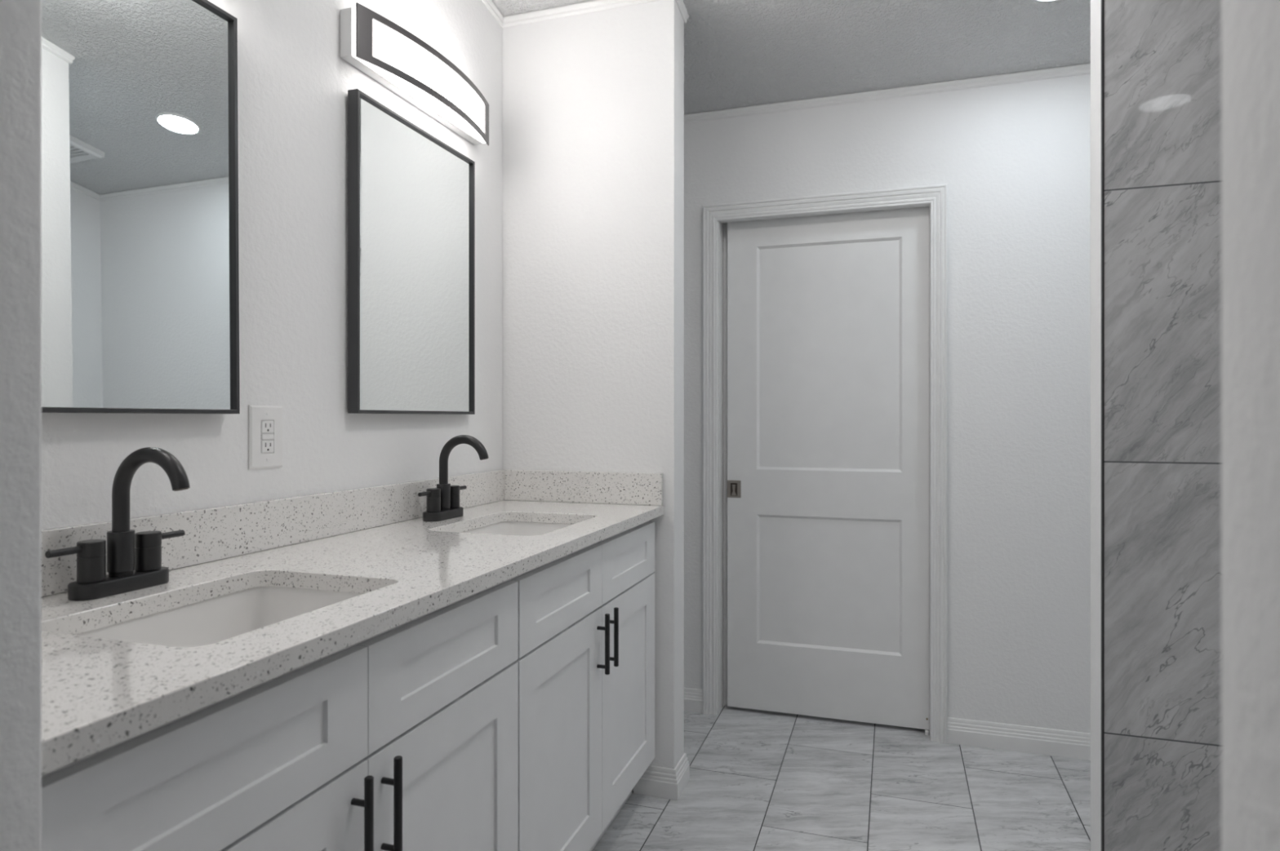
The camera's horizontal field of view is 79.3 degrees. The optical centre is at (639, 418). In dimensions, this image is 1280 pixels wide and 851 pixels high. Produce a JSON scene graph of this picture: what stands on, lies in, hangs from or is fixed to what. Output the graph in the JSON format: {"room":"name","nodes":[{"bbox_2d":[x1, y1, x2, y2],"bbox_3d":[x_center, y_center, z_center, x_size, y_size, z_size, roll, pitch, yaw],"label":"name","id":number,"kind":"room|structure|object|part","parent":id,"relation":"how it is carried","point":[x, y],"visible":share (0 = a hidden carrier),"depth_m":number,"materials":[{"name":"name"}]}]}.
{"room":"bathroom","nodes":[
{"label":"bathroom","id":0,"kind":"room"},
{"bbox_2d":[41,0,502,529],"bbox_3d":[-0.951,-0.372,1.303,0.100,3.133,4.485,0,0,18],"label":"wall","id":1,"kind":"structure","parent":0,"point":[294,82],"depth_m":1.74,"materials":[{"name":"white paint"}]},
{"bbox_2d":[41,0,239,413],"bbox_3d":[-0.889,-0.399,1.262,0.029,0.780,0.557,0,0,18],"label":"wall mirror","id":2,"kind":"object","parent":1,"relation":"attached to","point":[140,260],"visible":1,"depth_m":1.33,"materials":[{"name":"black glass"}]},
{"bbox_2d":[248,405,282,469],"bbox_3d":[-0.787,0.039,1.630,0.008,0.132,0.091,0,0,18],"label":"outlet","id":3,"kind":"object","parent":1,"relation":"attached to","point":[264,422],"visible":1,"depth_m":1.62,"materials":[{"name":"white plastic"}]},
{"bbox_2d":[261,440,273,453],"bbox_3d":[-0.786,0.059,1.629,0.003,0.025,0.033,0,0,18],"label":"receptacle","id":4,"kind":"object","parent":3,"relation":"attached to","point":[267,446],"depth_m":1.63,"materials":[{"name":"white plastic"}]},
{"bbox_2d":[261,421,273,433],"bbox_3d":[-0.786,0.018,1.629,0.003,0.025,0.033,0,0,18],"label":"receptacle","id":5,"kind":"object","parent":3,"relation":"attached to","point":[267,427],"depth_m":1.63,"materials":[{"name":"white plastic"}]},
{"bbox_2d":[41,469,506,597],"bbox_3d":[-0.751,0.224,1.720,0.019,0.101,1.887,0,0,18],"label":"backsplash","id":6,"kind":"structure","parent":1,"relation":"attached to","point":[222,532],"depth_m":1.60,"materials":[{"name":"stone"}]},
{"bbox_2d":[347,88,475,414],"bbox_3d":[-0.608,-0.403,2.129,0.029,0.782,0.557,0,0,18],"label":"wall mirror","id":7,"kind":"object","parent":1,"relation":"attached to","point":[411,194],"visible":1,"depth_m":2.06,"materials":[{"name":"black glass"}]},
{"bbox_2d":[340,2,488,145],"bbox_3d":[-0.575,-0.921,2.131,0.098,0.128,0.628,0,0,18],"label":"vanity light","id":8,"kind":"object","parent":1,"relation":"attached to","point":[375,45],"visible":1,"depth_m":2.01,"materials":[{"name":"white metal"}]},
{"bbox_2d":[481,0,688,27],"bbox_3d":[-0.447,-1.481,1.689,0.618,0.354,2.023,0,0,18],"label":"trim","id":9,"kind":"structure","parent":1,"relation":"attached to","point":[594,6],"depth_m":2.54,"materials":[{"name":"paint"}]},
{"bbox_2d":[502,0,684,791],"bbox_3d":[-0.161,-0.081,2.583,0.605,2.550,0.120,0,0,18],"label":"wall","id":10,"kind":"structure","parent":0,"point":[593,102],"depth_m":2.51,"materials":[{"name":"white paint"}]},
{"bbox_2d":[504,469,662,506],"bbox_3d":[-0.191,0.224,2.519,0.550,0.101,0.018,0,0,18],"label":"backsplash","id":11,"kind":"structure","parent":10,"relation":"attached to","point":[571,486],"depth_m":2.50,"materials":[{"name":"stone"}]},
{"bbox_2d":[633,753,689,800],"bbox_3d":[-0.154,1.149,2.581,0.620,0.090,0.150,0,0,18],"label":"baseboard","id":12,"kind":"structure","parent":10,"relation":"attached to","point":[655,781],"depth_m":2.44,"materials":[{"name":"paint"}]},
{"bbox_2d":[0,0,1279,850],"bbox_3d":[0.256,-0.241,0.332,2.800,2.872,0.120,0,0,18],"label":"wall","id":13,"kind":"structure","parent":0,"point":[1251,28],"depth_m":0.37,"materials":[{"name":"white paint"}]},
{"bbox_2d":[491,0,1090,115],"bbox_3d":[0.474,-1.630,0.837,3.100,0.818,4.485,0,0,18],"label":"ceiling","id":14,"kind":"structure","parent":0,"point":[738,53],"depth_m":2.65,"materials":[{"name":"white paint"}]},
{"bbox_2d":[1034,0,1057,1],"bbox_3d":[1.256,-1.312,2.322,0.174,0.034,0.172,0,0,23],"label":"recessed light","id":15,"kind":"object","parent":14,"relation":"in","point":[1034,0],"visible":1,"depth_m":2.40,"materials":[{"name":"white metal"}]},
{"bbox_2d":[591,706,1090,850],"bbox_3d":[0.492,1.234,0.891,3.100,0.080,4.600,0,0,18],"label":"floor","id":16,"kind":"structure","parent":0,"point":[760,780],"depth_m":2.44,"materials":[{"name":"tile"}]},
{"bbox_2d":[41,579,518,850],"bbox_3d":[-0.627,0.750,1.182,0.568,0.889,0.934,0,0,18],"label":"vanity cabinet","id":17,"kind":"object","parent":16,"relation":"on","point":[404,737],"visible":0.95,"depth_m":1.06,"materials":[{"name":"paint"}]},
{"bbox_3d":[-0.470,0.404,0.886,0.020,0.156,0.463,0,0,18],"label":"drawer","id":18,"kind":"part","parent":17,"relation":"part of","materials":[{"name":"paint"}]},
{"bbox_3d":[-0.470,0.778,0.886,0.020,0.580,0.463,0,0,18],"label":"door","id":19,"kind":"part","parent":17,"relation":"part of","materials":[{"name":"paint"}]},
{"bbox_3d":[-0.383,0.571,1.067,0.033,0.152,0.012,0,0,18],"label":"handle","id":20,"kind":"part","parent":17,"relation":"part of","materials":[{"name":"black metal"}]},
{"bbox_3d":[-0.362,0.571,1.130,0.033,0.152,0.012,0,0,18],"label":"handle","id":21,"kind":"part","parent":17,"relation":"part of","materials":[{"name":"black metal"}]},
{"bbox_3d":[-0.325,0.404,1.328,0.020,0.156,0.463,0,0,18],"label":"drawer","id":22,"kind":"part","parent":17,"relation":"part of","materials":[{"name":"paint"}]},
{"bbox_3d":[-0.325,0.778,1.328,0.020,0.580,0.463,0,0,18],"label":"door","id":23,"kind":"part","parent":17,"relation":"part of","materials":[{"name":"paint"}]},
{"bbox_2d":[509,520,654,850],"bbox_3d":[-0.336,0.750,2.070,0.568,0.889,0.934,0,0,18],"label":"vanity cabinet","id":24,"kind":"object","parent":16,"relation":"on","point":[586,660],"visible":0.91,"depth_m":1.90,"materials":[{"name":"paint"}]},
{"bbox_2d":[41,500,663,776],"bbox_3d":[-0.489,0.290,1.634,0.570,0.030,1.887,0,0,18],"label":"countertop","id":25,"kind":"structure","parent":24,"relation":"on","point":[98,695],"depth_m":1.15,"materials":[{"name":"stone"}]},
{"bbox_2d":[44,447,190,600],"bbox_3d":[-0.821,0.160,1.223,0.182,0.230,0.185,0,0,-33],"label":"faucet","id":26,"kind":"object","parent":25,"relation":"on","point":[130,568],"visible":1,"depth_m":1.22,"materials":[{"name":"black metal"}]},
{"bbox_3d":[-0.859,0.199,1.153,0.011,0.011,0.050,0,0,18],"label":"lever","id":27,"kind":"part","parent":26,"relation":"part of","materials":[{"name":"black metal"}]},
{"bbox_3d":[-0.846,0.220,1.191,0.037,0.062,0.037,0,0,18],"label":"valve handle","id":28,"kind":"part","parent":26,"relation":"part of","materials":[{"name":"black metal"}]},
{"bbox_3d":[-0.831,0.263,1.237,0.052,0.024,0.156,0,0,18],"label":"plate","id":29,"kind":"part","parent":26,"relation":"part of","materials":[{"name":"black metal"}]},
{"bbox_3d":[-0.831,0.216,1.237,0.038,0.070,0.038,0,0,18],"label":"spout","id":30,"kind":"part","parent":26,"relation":"part of","materials":[{"name":"black metal"}]},
{"bbox_3d":[-0.816,0.220,1.283,0.037,0.062,0.037,0,0,18],"label":"valve handle","id":31,"kind":"part","parent":26,"relation":"part of","materials":[{"name":"black metal"}]},
{"bbox_3d":[-0.803,0.199,1.321,0.011,0.011,0.050,0,0,18],"label":"lever","id":32,"kind":"part","parent":26,"relation":"part of","materials":[{"name":"black metal"}]},
{"bbox_2d":[75,586,362,648],"bbox_3d":[-0.609,0.384,1.164,0.366,0.158,0.475,0,0,18],"label":"sink basin","id":33,"kind":"object","parent":25,"relation":"in","point":[222,618],"visible":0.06,"depth_m":1.32,"materials":[{"name":"ceramic"}]},
{"bbox_2d":[417,435,488,522],"bbox_3d":[-0.531,0.160,2.110,0.182,0.230,0.185,0,0,-33],"label":"faucet","id":34,"kind":"object","parent":25,"relation":"on","point":[442,501],"visible":1,"depth_m":2.11,"materials":[{"name":"black metal"}]},
{"bbox_3d":[-0.568,0.199,2.040,0.011,0.011,0.050,0,0,18],"label":"lever","id":35,"kind":"part","parent":34,"relation":"part of","materials":[{"name":"black metal"}]},
{"bbox_3d":[-0.555,0.220,2.079,0.037,0.062,0.037,0,0,18],"label":"valve handle","id":36,"kind":"part","parent":34,"relation":"part of","materials":[{"name":"black metal"}]},
{"bbox_3d":[-0.540,0.263,2.125,0.052,0.024,0.156,0,0,18],"label":"plate","id":37,"kind":"part","parent":34,"relation":"part of","materials":[{"name":"black metal"}]},
{"bbox_3d":[-0.540,0.216,2.125,0.038,0.070,0.038,0,0,18],"label":"spout","id":38,"kind":"part","parent":34,"relation":"part of","materials":[{"name":"black metal"}]},
{"bbox_3d":[-0.525,0.220,2.170,0.037,0.062,0.037,0,0,18],"label":"valve handle","id":39,"kind":"part","parent":34,"relation":"part of","materials":[{"name":"black metal"}]},
{"bbox_3d":[-0.512,0.199,2.209,0.011,0.011,0.050,0,0,18],"label":"lever","id":40,"kind":"part","parent":34,"relation":"part of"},
{"bbox_2d":[461,521,573,536],"bbox_3d":[-0.321,0.384,2.044,0.366,0.158,0.475,0,0,18],"label":"sink basin","id":41,"kind":"object","parent":25,"relation":"in","point":[509,528],"visible":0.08,"depth_m":2.26,"materials":[{"name":"ceramic"}]},
{"bbox_3d":[-0.179,0.404,1.774,0.020,0.156,0.463,0,0,18],"label":"drawer","id":42,"kind":"part","parent":24,"relation":"part of","materials":[{"name":"paint"}]},
{"bbox_3d":[-0.179,0.778,1.774,0.020,0.580,0.463,0,0,18],"label":"door","id":43,"kind":"part","parent":24,"relation":"part of","materials":[{"name":"paint"}]},
{"bbox_3d":[-0.092,0.571,1.956,0.033,0.152,0.012,0,0,18],"label":"handle","id":44,"kind":"part","parent":24,"relation":"part of","materials":[{"name":"black metal"}]},
{"bbox_3d":[-0.072,0.571,2.018,0.033,0.152,0.012,0,0,18],"label":"handle","id":45,"kind":"part","parent":24,"relation":"part of","materials":[{"name":"black metal"}]},
{"bbox_3d":[-0.034,0.404,2.216,0.020,0.156,0.463,0,0,18],"label":"drawer","id":46,"kind":"part","parent":24,"relation":"part of","materials":[{"name":"paint"}]},
{"bbox_3d":[-0.034,0.778,2.216,0.020,0.580,0.463,0,0,18],"label":"door","id":47,"kind":"part","parent":24,"relation":"part of","materials":[{"name":"paint"}]},
{"bbox_2d":[924,729,928,735],"bbox_3d":[1.083,1.187,2.917,0.012,0.016,0.014,0,0,18],"label":"guide","id":48,"kind":"object","parent":16,"relation":"on","point":[926,732],"visible":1,"depth_m":2.91,"materials":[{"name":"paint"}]},
{"bbox_2d":[684,73,1090,733],"bbox_3d":[1.106,-0.023,2.926,2.800,2.435,0.120,0,0,18],"label":"wall","id":49,"kind":"structure","parent":0,"point":[1013,159],"depth_m":2.81,"materials":[{"name":"white paint"}]},
{"bbox_2d":[702,183,947,744],"bbox_3d":[0.712,0.167,3.043,0.920,2.055,0.143,0,0,18],"label":"trim","id":50,"kind":"structure","parent":49,"relation":"attached to","point":[934,197],"depth_m":3.05,"materials":[{"name":"paint"}]},
{"bbox_2d":[727,206,928,729],"bbox_3d":[0.728,0.185,3.051,0.776,1.988,0.054,0,0,18],"label":"door","id":51,"kind":"structure","parent":49,"relation":"in","point":[828,315],"depth_m":3.04,"materials":[{"name":"paint"}]},
{"bbox_3d":[0.384,0.288,3.154,0.057,0.070,0.003,0,0,18],"label":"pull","id":52,"kind":"part","parent":51,"relation":"part of","materials":[{"name":"silver metal"}]},
{"bbox_2d":[684,688,1090,760],"bbox_3d":[1.085,1.149,2.862,2.800,0.090,0.015,0,0,18],"label":"baseboard","id":53,"kind":"structure","parent":49,"relation":"attached to","point":[1001,736],"depth_m":2.78,"materials":[{"name":"paint"}]},
{"bbox_2d":[684,63,1090,123],"bbox_3d":[0.918,-1.311,2.353,2.800,0.206,1.086,0,0,18],"label":"trim","id":54,"kind":"structure","parent":49,"relation":"attached to","point":[1080,69],"depth_m":2.90,"materials":[{"name":"paint"}]},
{"bbox_2d":[1090,0,1221,850],"bbox_3d":[1.583,-0.109,1.633,1.088,2.607,0.131,0,0,18],"label":"wall","id":55,"kind":"structure","parent":0,"point":[1162,58],"depth_m":1.71,"materials":[{"name":"tile"}]},
{"bbox_2d":[1101,0,1104,850],"bbox_3d":[1.045,0.044,1.746,0.004,2.300,0.012,0,0,18],"label":"trim","id":56,"kind":"structure","parent":55,"relation":"attached to","point":[1102,1],"depth_m":1.74,"materials":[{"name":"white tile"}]}
]}

